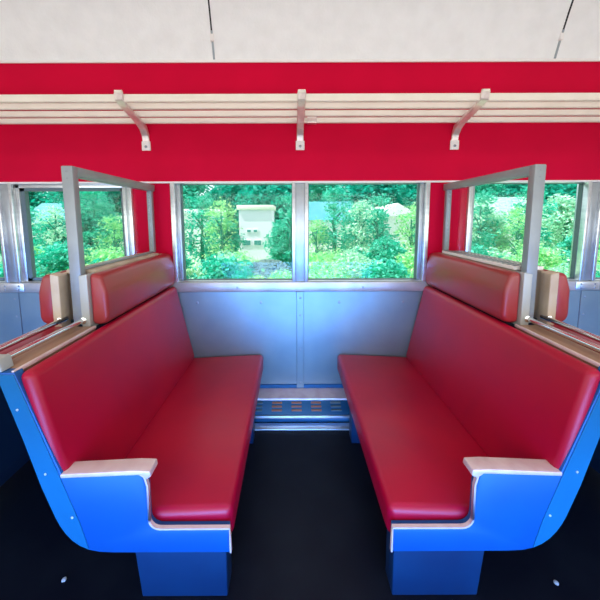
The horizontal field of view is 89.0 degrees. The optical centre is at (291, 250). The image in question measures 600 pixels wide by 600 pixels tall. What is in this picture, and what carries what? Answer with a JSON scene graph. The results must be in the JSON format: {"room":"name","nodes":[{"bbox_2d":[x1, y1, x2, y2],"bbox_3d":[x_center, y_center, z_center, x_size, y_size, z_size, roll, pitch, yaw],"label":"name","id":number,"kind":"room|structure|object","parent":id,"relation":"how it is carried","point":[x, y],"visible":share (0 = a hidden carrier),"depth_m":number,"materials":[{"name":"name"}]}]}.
{"room":"vehicle interior","nodes":[
{"label":"vehicle interior","id":0,"kind":"room"},
{"bbox_2d":[0,62,599,387],"bbox_3d":[0.073,-0.129,2.641,9.900,3.000,0.122,0,6,0],"label":"wall","id":1,"kind":"structure","parent":0,"point":[300,337],"depth_m":2.53,"materials":[{"name":"red paint"}]},
{"bbox_2d":[0,183,135,282],"bbox_3d":[-2.400,-0.147,2.630,2.133,0.844,0.112,0,6,0],"label":"window","id":2,"kind":"structure","parent":1,"relation":"in","point":[16,237],"depth_m":2.60,"materials":[{"name":"metal"}]},
{"bbox_2d":[0,89,599,150],"bbox_3d":[0.071,-0.972,2.310,9.880,0.329,0.396,0,6,0],"label":"luggage rack","id":3,"kind":"object","parent":1,"relation":"attached to","point":[529,104],"visible":1,"depth_m":2.23,"materials":[{"name":"beige metal"}]},
{"bbox_2d":[0,280,599,292],"bbox_3d":[0.075,0.311,2.632,9.900,0.084,0.040,0,6,0],"label":"trim","id":4,"kind":"structure","parent":1,"relation":"attached to","point":[586,284],"depth_m":2.62,"materials":[{"name":"metal"}]},
{"bbox_2d":[0,58,599,63],"bbox_3d":[0.069,-1.518,2.441,9.900,0.022,0.016,0,6,0],"label":"trim","id":5,"kind":"structure","parent":1,"relation":"attached to","point":[568,59],"depth_m":2.43,"materials":[{"name":"white"}]},
{"bbox_2d":[0,180,599,183],"bbox_3d":[0.072,-0.573,2.546,9.900,0.016,0.014,0,6,0],"label":"trim","id":6,"kind":"structure","parent":1,"relation":"attached to","point":[444,181],"depth_m":2.54,"materials":[{"name":"white"}]},
{"bbox_2d":[170,182,430,281],"bbox_3d":[0.073,-0.156,2.633,2.170,0.844,0.112,0,6,0],"label":"window","id":7,"kind":"structure","parent":1,"relation":"in","point":[300,191],"depth_m":2.61,"materials":[{"name":"metal"}]},
{"bbox_2d":[260,384,342,387],"bbox_3d":[0.078,1.284,2.750,9.900,0.168,0.012,0,6,0],"label":"baseboard","id":8,"kind":"structure","parent":1,"relation":"attached to","point":[261,385],"depth_m":2.74,"materials":[{"name":"blue"}]},
{"bbox_2d":[464,181,599,280],"bbox_3d":[2.547,-0.165,2.635,2.133,0.844,0.112,0,6,0],"label":"window","id":9,"kind":"structure","parent":1,"relation":"in","point":[586,225],"depth_m":2.60,"materials":[{"name":"metal"}]},
{"bbox_2d":[0,422,599,599],"bbox_3d":[0.081,1.560,1.278,9.900,0.060,3.000,0,6,0],"label":"floor","id":10,"kind":"structure","parent":0,"point":[310,524],"depth_m":1.54,"materials":[{"name":"black rubber"}]},
{"bbox_2d":[0,254,132,486],"bbox_3d":[-1.668,0.779,1.935,0.921,1.361,1.494,0,6,0],"label":"seat","id":11,"kind":"object","parent":10,"relation":"on","point":[55,296],"visible":0.35,"depth_m":1.57,"materials":[{"name":"leather"}]},
{"bbox_2d":[39,254,132,323],"bbox_3d":[-1.333,0.215,2.136,0.092,0.281,0.973,0,6,0],"label":"cushion","id":12,"kind":"object","parent":11,"relation":"on","point":[48,313],"depth_m":1.65,"materials":[{"name":"red leather"}]},
{"bbox_2d":[0,253,262,595],"bbox_3d":[-0.751,0.771,1.935,1.008,1.371,1.494,0,6,0],"label":"seat","id":13,"kind":"object","parent":10,"relation":"on","point":[138,443],"depth_m":1.42,"materials":[{"name":"red leather"}]},
{"bbox_2d":[21,287,193,470],"bbox_3d":[-0.951,0.714,1.935,0.195,0.657,1.482,0,6,0],"label":"backrest cushion","id":14,"kind":"object","parent":13,"relation":"on","point":[96,394],"depth_m":1.53,"materials":[{"name":"red leather"}]},
{"bbox_2d":[61,166,155,324],"bbox_3d":[-1.159,-0.068,2.091,0.060,0.848,0.965,0,6,0],"label":"frame","id":15,"kind":"object","parent":13,"relation":"on","point":[70,175],"visible":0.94,"depth_m":1.64,"materials":[{"name":"clear grey-beige painted metal"}]},
{"bbox_2d":[90,253,174,323],"bbox_3d":[-1.047,0.214,2.136,0.092,0.281,0.973,0,6,0],"label":"cushion","id":16,"kind":"object","parent":13,"relation":"on","point":[115,291],"depth_m":1.89,"materials":[{"name":"red leather"}]},
{"bbox_2d":[125,355,262,531],"bbox_3d":[-0.569,1.065,1.992,0.645,0.148,1.446,0,6,0],"label":"seat cushion","id":17,"kind":"object","parent":13,"relation":"on","point":[198,433],"depth_m":1.68,"materials":[{"name":"red leather"}]},
{"bbox_2d":[254,388,348,430],"bbox_3d":[0.079,1.320,2.559,9.860,0.133,0.372,0,6,0],"label":"heater","id":18,"kind":"object","parent":10,"relation":"on","point":[273,404],"visible":0.3,"depth_m":2.51,"materials":[{"name":"blue metal"}]},
{"bbox_2d":[337,251,599,594],"bbox_3d":[0.905,0.759,1.936,1.008,1.384,1.494,0,6,0],"label":"seat","id":19,"kind":"object","parent":10,"relation":"on","point":[485,436],"depth_m":1.46,"materials":[{"name":"leather"}]},
{"bbox_2d":[337,355,487,532],"bbox_3d":[0.726,1.060,1.993,0.645,0.148,1.446,0,6,0],"label":"seat cushion","id":20,"kind":"object","parent":19,"relation":"on","point":[415,444],"depth_m":1.67,"materials":[{"name":"red leather"}]},
{"bbox_2d":[426,253,519,321],"bbox_3d":[1.197,0.206,2.138,0.092,0.281,0.973,0,6,0],"label":"cushion","id":21,"kind":"object","parent":19,"relation":"on","point":[493,290],"depth_m":1.91,"materials":[{"name":"red leather"}]},
{"bbox_2d":[442,164,545,322],"bbox_3d":[1.287,-0.077,2.093,0.060,0.848,0.965,0,6,0],"label":"frame","id":22,"kind":"object","parent":19,"relation":"on","point":[536,173],"visible":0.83,"depth_m":1.63,"materials":[{"name":"grey painted metal"},{"name":"clear glass"}]},
{"bbox_2d":[406,286,599,468],"bbox_3d":[1.106,0.706,1.937,0.195,0.657,1.482,0,6,0],"label":"backrest cushion","id":23,"kind":"object","parent":19,"relation":"on","point":[515,391],"depth_m":1.54,"materials":[{"name":"red leather"}]},
{"bbox_2d":[469,259,599,473],"bbox_3d":[1.813,0.767,1.938,0.921,1.361,1.494,0,6,0],"label":"seat","id":24,"kind":"object","parent":10,"relation":"on","point":[551,305],"visible":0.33,"depth_m":1.65,"materials":[{"name":"leather"}]},
{"bbox_2d":[543,269,569,320],"bbox_3d":[1.473,0.205,2.139,0.092,0.281,0.973,0,6,0],"label":"cushion","id":25,"kind":"object","parent":24,"relation":"on","point":[560,302],"depth_m":1.65,"materials":[{"name":"red leather"}]},
{"bbox_2d":[0,0,599,59],"bbox_3d":[0.069,-1.780,0.912,9.900,0.861,3.040,0,6,0],"label":"ceiling","id":26,"kind":"structure","parent":0,"point":[29,29],"depth_m":2.36,"materials":[{"name":"white paint"}]},
{"label":"outside","id":27,"kind":"structure","parent":0,"visible":0},
{"bbox_2d":[186,241,568,278],"bbox_3d":[0.033,-1.349,38.583,120.000,0.238,70.000,0,6,0],"label":"ground","id":28,"kind":"structure","parent":27,"point":[189,270],"depth_m":17.94,"materials":[{"name":"green plant"}]},
{"bbox_2d":[0,205,45,261],"bbox_3d":[-16.794,-1.157,17.906,3.834,4.253,3.779,3,7,24],"label":"tree","id":29,"kind":"object","parent":28,"relation":"on","point":[31,207],"visible":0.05,"depth_m":18.34,"materials":[{"name":"teal plant"}]},
{"bbox_2d":[0,263,55,276],"bbox_3d":[-7.802,1.225,8.470,1.885,1.887,1.952,2,7,19],"label":"shrub","id":30,"kind":"object","parent":28,"relation":"on","point":[1,268],"visible":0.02,"depth_m":8.21,"materials":[{"name":"teal plant"}]},
{"bbox_2d":[0,256,57,276],"bbox_3d":[-9.424,0.952,10.790,2.236,2.048,2.342,-4,7,-31],"label":"shrub","id":31,"kind":"object","parent":28,"relation":"on","point":[0,256],"visible":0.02,"depth_m":10.66,"materials":[{"name":"green plant"}]},
{"bbox_2d":[28,192,49,209],"bbox_3d":[-27.563,-4.493,28.751,7.859,8.961,8.013,-6,8,-42],"label":"tree","id":32,"kind":"object","parent":28,"relation":"on","point":[32,195],"visible":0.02,"depth_m":29.83,"materials":[{"name":"green plant"}]},
{"bbox_2d":[34,244,44,271],"bbox_3d":[-10.998,0.659,12.781,2.383,2.034,2.335,3,7,25],"label":"shrub","id":33,"kind":"object","parent":28,"relation":"on","point":[36,249],"visible":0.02,"depth_m":12.76,"materials":[{"name":"green plant"}]},
{"bbox_2d":[31,205,66,249],"bbox_3d":[-10.905,-0.368,14.154,1.919,3.452,1.965,-4,7,-32],"label":"sapling","id":34,"kind":"object","parent":28,"relation":"on","point":[54,232],"visible":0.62,"depth_m":14.01,"materials":[{"name":"green plant"}]},
{"bbox_2d":[32,215,91,246],"bbox_3d":[-12.137,-0.376,16.077,2.761,3.062,2.721,2,7,18],"label":"tree","id":35,"kind":"object","parent":28,"relation":"on","point":[44,228],"visible":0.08,"depth_m":15.44,"materials":[{"name":"teal plant"}]},
{"bbox_2d":[37,241,89,274],"bbox_3d":[-9.067,0.697,12.138,2.212,2.214,2.291,3,7,27],"label":"shrub","id":36,"kind":"object","parent":28,"relation":"on","point":[55,268],"visible":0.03,"depth_m":11.79,"materials":[{"name":"teal plant"}]},
{"bbox_2d":[31,203,98,245],"bbox_3d":[-17.001,-1.568,22.942,3.200,3.960,5.000,0,6,0],"label":"house","id":37,"kind":"structure","parent":28,"relation":"on","point":[45,205],"depth_m":21.80,"materials":[{"name":"white"}]},
{"bbox_2d":[34,241,96,276],"bbox_3d":[-7.721,0.792,10.649,2.372,2.374,2.456,0,6,3],"label":"shrub","id":38,"kind":"object","parent":28,"relation":"on","point":[52,260],"visible":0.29,"depth_m":10.23,"materials":[{"name":"teal plant"}]},
{"bbox_2d":[31,191,121,240],"bbox_3d":[-17.996,-4.908,28.804,8.543,9.741,8.710,3,7,30],"label":"tree","id":39,"kind":"object","parent":28,"relation":"on","point":[114,195],"visible":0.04,"depth_m":27.37,"materials":[{"name":"green plant"}]},
{"bbox_2d":[49,192,123,257],"bbox_3d":[-11.208,-1.106,17.096,3.913,4.461,3.989,2,7,17],"label":"tree","id":40,"kind":"object","parent":28,"relation":"on","point":[85,225],"visible":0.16,"depth_m":16.35,"materials":[{"name":"green plant"}]},
{"bbox_2d":[63,191,122,255],"bbox_3d":[-9.543,-1.058,14.945,2.579,4.645,2.284,-3,7,-27],"label":"sapling","id":41,"kind":"object","parent":28,"relation":"on","point":[90,194],"visible":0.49,"depth_m":14.70,"materials":[{"name":"teal plant"}]},
{"bbox_2d":[87,258,108,264],"bbox_3d":[-4.894,1.194,8.079,2.044,2.047,2.117,1,6,14],"label":"shrub","id":42,"kind":"object","parent":28,"relation":"on","point":[98,259],"visible":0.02,"depth_m":8.03,"materials":[{"name":"teal plant"}]},
{"bbox_2d":[84,243,123,264],"bbox_3d":[-6.011,0.827,10.373,2.599,2.219,2.547,-4,7,-32],"label":"shrub","id":43,"kind":"object","parent":28,"relation":"on","point":[107,253],"visible":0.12,"depth_m":10.01,"materials":[{"name":"green plant"}]},
{"bbox_2d":[92,213,123,253],"bbox_3d":[-8.316,-0.202,14.265,1.644,3.080,1.481,0,6,3],"label":"sapling","id":44,"kind":"object","parent":28,"relation":"on","point":[113,235],"visible":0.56,"depth_m":14.11,"materials":[{"name":"green plant"}]},
{"bbox_2d":[184,210,190,248],"bbox_3d":[-5.773,-0.565,14.168,2.166,3.806,2.116,2,7,23],"label":"sapling","id":45,"kind":"object","parent":28,"relation":"on","point":[185,210],"visible":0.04,"depth_m":14.33,"materials":[{"name":"green plant"}]},
{"bbox_2d":[186,255,197,278],"bbox_3d":[-4.358,0.884,10.459,2.241,2.166,2.164,3,7,29],"label":"shrub","id":46,"kind":"object","parent":28,"relation":"on","point":[188,261],"visible":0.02,"depth_m":10.88,"materials":[{"name":"teal plant"}]},
{"bbox_2d":[185,241,199,263],"bbox_3d":[-4.956,0.578,12.244,2.444,2.447,2.532,-1,6,-9],"label":"shrub","id":47,"kind":"object","parent":28,"relation":"on","point":[189,246],"visible":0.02,"depth_m":13.06,"materials":[{"name":"teal plant"}]},
{"bbox_2d":[183,185,213,208],"bbox_3d":[-10.436,-4.191,27.708,7.214,8.118,7.319,2,7,20],"label":"tree","id":48,"kind":"object","parent":28,"relation":"on","point":[188,190],"visible":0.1,"depth_m":26.61,"materials":[{"name":"teal plant"}]},
{"bbox_2d":[184,191,219,275],"bbox_3d":[-4.444,-0.806,14.883,2.288,4.121,2.026,5,8,40],"label":"sapling","id":49,"kind":"object","parent":28,"relation":"on","point":[206,203],"visible":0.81,"depth_m":14.75,"materials":[{"name":"teal plant"}]},
{"bbox_2d":[184,209,225,260],"bbox_3d":[-6.026,-1.166,21.492,2.340,3.400,3.280,0,6,0],"label":"house","id":50,"kind":"structure","parent":28,"relation":"on","point":[186,214],"depth_m":19.97,"materials":[{"name":"white"}]},
{"bbox_2d":[198,197,242,257],"bbox_3d":[-3.325,-0.591,14.186,2.048,3.836,1.844,-6,9,-43],"label":"sapling","id":51,"kind":"object","parent":28,"relation":"on","point":[221,225],"visible":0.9,"depth_m":14.12,"materials":[{"name":"green plant"}]},
{"bbox_2d":[188,253,253,278],"bbox_3d":[-1.989,1.098,8.709,2.086,2.088,2.160,3,7,23],"label":"shrub","id":52,"kind":"object","parent":28,"relation":"on","point":[224,267],"visible":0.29,"depth_m":8.40,"materials":[{"name":"teal plant"}]},
{"bbox_2d":[193,250,250,277],"bbox_3d":[-2.514,0.956,10.665,2.194,2.010,2.298,2,7,19],"label":"shrub","id":53,"kind":"object","parent":28,"relation":"on","point":[228,256],"visible":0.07,"depth_m":10.64,"materials":[{"name":"green plant"}]},
{"bbox_2d":[200,214,246,259],"bbox_3d":[-4.021,-0.621,18.056,2.721,3.062,2.761,-6,8,-41],"label":"tree","id":54,"kind":"object","parent":28,"relation":"on","point":[235,237],"visible":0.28,"depth_m":17.98,"materials":[{"name":"teal plant"}]},
{"bbox_2d":[206,185,252,243],"bbox_3d":[-5.709,-5.385,33.591,8.379,9.553,8.542,2,7,22],"label":"tree","id":55,"kind":"object","parent":28,"relation":"on","point":[226,192],"visible":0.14,"depth_m":31.11,"materials":[{"name":"green plant"}]},
{"bbox_2d":[224,250,253,268],"bbox_3d":[-2.304,0.796,12.378,1.999,1.742,2.040,6,9,44],"label":"shrub","id":56,"kind":"object","parent":28,"relation":"on","point":[245,252],"visible":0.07,"depth_m":12.31,"materials":[{"name":"green plant"}]},
{"bbox_2d":[236,205,275,259],"bbox_3d":[-2.354,-1.304,21.483,2.390,3.650,3.280,0,6,0],"label":"house","id":57,"kind":"structure","parent":28,"relation":"on","point":[256,221],"depth_m":19.95,"materials":[{"name":"white"}]},
{"bbox_2d":[247,259,291,278],"bbox_3d":[-1.021,0.940,13.138,3.191,1.153,5.317,-1,6,-5],"label":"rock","id":58,"kind":"object","parent":28,"relation":"on","point":[269,265],"visible":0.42,"depth_m":12.36,"materials":[{"name":"grey stone"}]},
{"bbox_2d":[266,191,312,267],"bbox_3d":[-0.129,-0.831,14.897,2.034,4.138,2.298,-6,8,-42],"label":"sapling","id":59,"kind":"object","parent":58,"relation":"on","point":[288,214],"visible":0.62,"depth_m":14.81,"materials":[{"name":"teal plant"}]},
{"bbox_2d":[247,268,291,278],"bbox_3d":[-0.381,1.268,8.076,2.017,1.722,1.977,-1,6,-11],"label":"shrub","id":60,"kind":"object","parent":28,"relation":"on","point":[277,275],"visible":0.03,"depth_m":7.98,"materials":[{"name":"green plant"}]},
{"bbox_2d":[233,185,311,227],"bbox_3d":[-1.948,-4.804,28.542,8.303,9.467,8.465,-4,7,-33],"label":"tree","id":61,"kind":"object","parent":28,"relation":"on","point":[261,194],"visible":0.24,"depth_m":26.11,"materials":[{"name":"green plant"}]},
{"bbox_2d":[262,219,289,264],"bbox_3d":[-0.365,-0.437,17.034,2.570,2.892,2.607,-5,8,-40],"label":"tree","id":62,"kind":"object","parent":28,"relation":"on","point":[276,255],"visible":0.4,"depth_m":16.43,"materials":[{"name":"teal plant"}]},
{"bbox_2d":[309,218,331,255],"bbox_3d":[1.125,-0.138,14.248,1.495,2.891,1.416,-3,7,-21],"label":"sapling","id":63,"kind":"object","parent":28,"relation":"on","point":[317,225],"visible":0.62,"depth_m":14.19,"materials":[{"name":"green plant"}]},
{"bbox_2d":[309,185,336,201],"bbox_3d":[3.411,-5.480,34.310,8.251,9.152,8.132,3,7,26],"label":"tree","id":64,"kind":"object","parent":28,"relation":"on","point":[316,190],"visible":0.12,"depth_m":33.15,"materials":[{"name":"teal plant"}]},
{"bbox_2d":[309,249,350,277],"bbox_3d":[0.918,0.900,10.453,2.306,1.969,2.260,4,7,31],"label":"shrub","id":65,"kind":"object","parent":28,"relation":"on","point":[312,256],"visible":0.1,"depth_m":10.29,"materials":[{"name":"green plant"}]},
{"bbox_2d":[309,202,351,253],"bbox_3d":[2.675,-1.798,23.950,3.800,4.060,5.000,0,6,0],"label":"house","id":66,"kind":"structure","parent":28,"relation":"on","point":[316,209],"depth_m":22.10,"materials":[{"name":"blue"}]},
{"bbox_2d":[309,258,351,277],"bbox_3d":[0.919,1.131,8.587,2.187,1.906,2.232,0,6,4],"label":"shrub","id":67,"kind":"object","parent":28,"relation":"on","point":[321,272],"visible":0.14,"depth_m":8.47,"materials":[{"name":"green plant"}]},
{"bbox_2d":[313,185,357,254],"bbox_3d":[2.155,-0.995,14.849,2.192,4.459,2.476,-2,7,-17],"label":"sapling","id":68,"kind":"object","parent":28,"relation":"on","point":[328,194],"visible":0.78,"depth_m":14.54,"materials":[{"name":"teal plant"}]},
{"bbox_2d":[318,247,352,275],"bbox_3d":[1.707,0.763,12.493,2.056,1.756,2.015,-4,8,-34],"label":"shrub","id":69,"kind":"object","parent":28,"relation":"on","point":[330,254],"visible":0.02,"depth_m":12.24,"materials":[{"name":"green plant"}]},
{"bbox_2d":[337,199,379,265],"bbox_3d":[3.249,-0.549,14.287,2.049,3.686,2.098,5,8,41],"label":"sapling","id":70,"kind":"object","parent":28,"relation":"on","point":[359,227],"visible":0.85,"depth_m":13.95,"materials":[{"name":"green plant"}]},
{"bbox_2d":[334,246,382,277],"bbox_3d":[2.390,0.918,10.448,2.432,2.127,2.322,-1,6,-10],"label":"shrub","id":71,"kind":"object","parent":28,"relation":"on","point":[352,263],"visible":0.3,"depth_m":10.21,"materials":[{"name":"green plant"}]},
{"bbox_2d":[336,199,390,261],"bbox_3d":[4.296,-1.065,17.951,3.476,3.912,3.527,4,8,35],"label":"tree","id":72,"kind":"object","parent":28,"relation":"on","point":[384,221],"visible":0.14,"depth_m":17.66,"materials":[{"name":"teal plant"}]},
{"bbox_2d":[317,184,414,240],"bbox_3d":[6.668,-4.669,28.069,8.097,9.233,8.256,5,8,38],"label":"tree","id":73,"kind":"object","parent":28,"relation":"on","point":[393,191],"visible":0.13,"depth_m":25.84,"materials":[{"name":"green plant"}]},
{"bbox_2d":[352,192,399,250],"bbox_3d":[4.095,-0.827,14.923,2.013,4.094,2.274,-3,7,-27],"label":"sapling","id":74,"kind":"object","parent":28,"relation":"on","point":[376,200],"visible":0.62,"depth_m":14.74,"materials":[{"name":"teal plant"}]},
{"bbox_2d":[186,255,567,278],"bbox_3d":[0.063,1.174,14.074,40.129,0.520,13.671,0,6,0],"label":"grass","id":75,"kind":"structure","parent":28,"relation":"on","point":[407,255],"depth_m":17.66,"materials":[{"name":"green plant"}]},
{"bbox_2d":[354,235,407,263],"bbox_3d":[3.938,0.516,12.874,2.435,2.354,2.351,0,6,1],"label":"shrub","id":76,"kind":"object","parent":28,"relation":"on","point":[384,248],"visible":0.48,"depth_m":12.46,"materials":[{"name":"teal plant"}]},
{"bbox_2d":[359,258,410,277],"bbox_3d":[2.588,1.160,8.241,2.092,2.023,2.020,-1,6,-3],"label":"shrub","id":77,"kind":"object","parent":28,"relation":"on","point":[390,269],"visible":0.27,"depth_m":7.94,"materials":[{"name":"teal plant"}]},
{"bbox_2d":[365,203,413,257],"bbox_3d":[7.167,-1.568,22.976,3.200,3.784,4.600,0,6,0],"label":"house","id":78,"kind":"structure","parent":28,"relation":"on","point":[395,207],"depth_m":20.91,"materials":[{"name":"white"}]},
{"bbox_2d":[378,184,416,212],"bbox_3d":[11.342,-5.572,32.740,8.951,10.010,8.779,2,7,19],"label":"tree","id":79,"kind":"object","parent":28,"relation":"on","point":[411,188],"visible":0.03,"depth_m":29.96,"materials":[{"name":"green plant"}]},
{"bbox_2d":[393,202,415,271],"bbox_3d":[5.548,-0.503,14.189,1.730,3.600,1.922,2,6,16],"label":"sapling","id":80,"kind":"object","parent":28,"relation":"on","point":[410,232],"visible":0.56,"depth_m":14.16,"materials":[{"name":"green plant"}]},
{"bbox_2d":[396,248,413,275],"bbox_3d":[4.279,0.871,10.101,2.412,2.101,2.461,4,7,32],"label":"shrub","id":81,"kind":"object","parent":28,"relation":"on","point":[409,260],"visible":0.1,"depth_m":9.99,"materials":[{"name":"green plant"}]},
{"bbox_2d":[406,268,413,277],"bbox_3d":[3.669,1.220,8.162,2.087,1.782,2.045,-1,6,-10],"label":"shrub","id":82,"kind":"object","parent":28,"relation":"on","point":[412,269],"visible":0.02,"depth_m":8.11,"materials":[{"name":"green plant"}]},
{"bbox_2d":[409,191,416,249],"bbox_3d":[6.822,-1.104,14.810,2.291,4.651,2.583,1,6,12],"label":"sapling","id":83,"kind":"object","parent":28,"relation":"on","point":[416,191],"visible":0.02,"depth_m":15.02,"materials":[{"name":"teal plant"}]},
{"bbox_2d":[472,215,484,240],"bbox_3d":[7.801,-0.430,14.331,1.894,3.407,1.940,-1,6,-10],"label":"sapling","id":84,"kind":"object","parent":28,"relation":"on","point":[473,215],"visible":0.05,"depth_m":13.74,"materials":[{"name":"green plant"}]},
{"bbox_2d":[472,188,502,253],"bbox_3d":[9.130,-0.930,14.980,2.090,4.252,2.361,5,8,42],"label":"sapling","id":85,"kind":"object","parent":28,"relation":"on","point":[485,196],"visible":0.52,"depth_m":14.63,"materials":[{"name":"teal plant"}]},
{"bbox_2d":[471,243,503,257],"bbox_3d":[6.131,0.786,10.725,2.322,2.245,2.242,-4,7,-31],"label":"shrub","id":86,"kind":"object","parent":28,"relation":"on","point":[478,249],"visible":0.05,"depth_m":10.28,"materials":[{"name":"teal plant"}]},
{"bbox_2d":[474,184,506,199],"bbox_3d":[16.117,-4.396,28.905,7.286,8.081,7.180,2,7,18],"label":"tree","id":87,"kind":"object","parent":28,"relation":"on","point":[488,186],"visible":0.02,"depth_m":27.12,"materials":[{"name":"teal plant"}]},
{"bbox_2d":[472,210,516,255],"bbox_3d":[10.321,-0.539,16.169,2.859,3.210,2.659,-1,6,-3],"label":"tree","id":88,"kind":"object","parent":28,"relation":"on","point":[494,227],"visible":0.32,"depth_m":15.42,"materials":[{"name":"green plant"}]},
{"bbox_2d":[485,246,520,260],"bbox_3d":[8.207,0.770,12.363,2.087,1.911,2.185,-1,6,-4],"label":"shrub","id":89,"kind":"object","parent":28,"relation":"on","point":[497,253],"visible":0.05,"depth_m":11.94,"materials":[{"name":"green plant"}]},
{"bbox_2d":[491,184,521,196],"bbox_3d":[20.127,-5.705,32.853,9.117,10.196,8.943,2,6,15],"label":"tree","id":90,"kind":"object","parent":28,"relation":"on","point":[501,192],"visible":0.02,"depth_m":29.20,"materials":[{"name":"green plant"}]},
{"bbox_2d":[472,197,548,254],"bbox_3d":[16.523,-1.997,23.948,4.200,4.360,5.000,0,6,0],"label":"house","id":91,"kind":"structure","parent":28,"relation":"on","point":[504,204],"depth_m":22.69,"materials":[{"name":"white"}]},
{"bbox_2d":[497,203,525,258],"bbox_3d":[10.566,-0.461,14.281,1.790,3.461,1.696,-4,7,-30],"label":"sapling","id":92,"kind":"object","parent":28,"relation":"on","point":[517,210],"visible":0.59,"depth_m":14.14,"materials":[{"name":"green plant"}]},
{"bbox_2d":[502,254,538,265],"bbox_3d":[7.718,0.963,10.561,1.990,1.734,2.030,2,7,23],"label":"shrub","id":93,"kind":"object","parent":28,"relation":"on","point":[504,257],"visible":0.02,"depth_m":10.69,"materials":[{"name":"green plant"}]},
{"bbox_2d":[499,186,560,254],"bbox_3d":[11.615,-1.055,14.828,2.508,4.517,2.221,0,6,2],"label":"sapling","id":94,"kind":"object","parent":28,"relation":"on","point":[524,193],"visible":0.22,"depth_m":14.76,"materials":[{"name":"teal plant"}]},
{"bbox_2d":[498,184,576,248],"bbox_3d":[23.320,-5.103,28.497,8.696,9.915,8.866,-4,7,-30],"label":"tree","id":95,"kind":"object","parent":28,"relation":"on","point":[552,189],"visible":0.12,"depth_m":26.10,"materials":[{"name":"green plant"}]},
{"bbox_2d":[515,243,567,271],"bbox_3d":[10.141,0.649,12.553,2.275,1.942,2.229,-4,7,-29],"label":"shrub","id":96,"kind":"object","parent":28,"relation":"on","point":[544,256],"visible":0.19,"depth_m":12.14,"materials":[{"name":"green plant"}]},
{"bbox_2d":[540,193,599,259],"bbox_3d":[15.402,-1.119,17.011,3.434,4.146,3.693,3,7,26],"label":"tree","id":97,"kind":"object","parent":28,"relation":"on","point":[567,208],"visible":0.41,"depth_m":16.75,"materials":[{"name":"green plant"}]},
{"bbox_2d":[547,258,599,276],"bbox_3d":[9.827,1.022,10.626,1.981,1.733,1.892,3,7,28],"label":"shrub","id":98,"kind":"object","parent":28,"relation":"on","point":[562,269],"visible":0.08,"depth_m":10.67,"materials":[{"name":"green plant"}]},
{"bbox_2d":[557,235,599,264],"bbox_3d":[12.129,0.472,12.758,2.420,2.423,2.506,2,6,15],"label":"shrub","id":99,"kind":"object","parent":28,"relation":"on","point":[567,242],"visible":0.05,"depth_m":12.83,"materials":[{"name":"teal plant"}]},
{"bbox_2d":[567,244,599,274],"bbox_3d":[11.240,0.722,10.542,2.620,2.282,2.673,3,7,24],"label":"shrub","id":100,"kind":"object","parent":28,"relation":"on","point":[598,257],"visible":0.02,"depth_m":10.57,"materials":[{"name":"green plant"}]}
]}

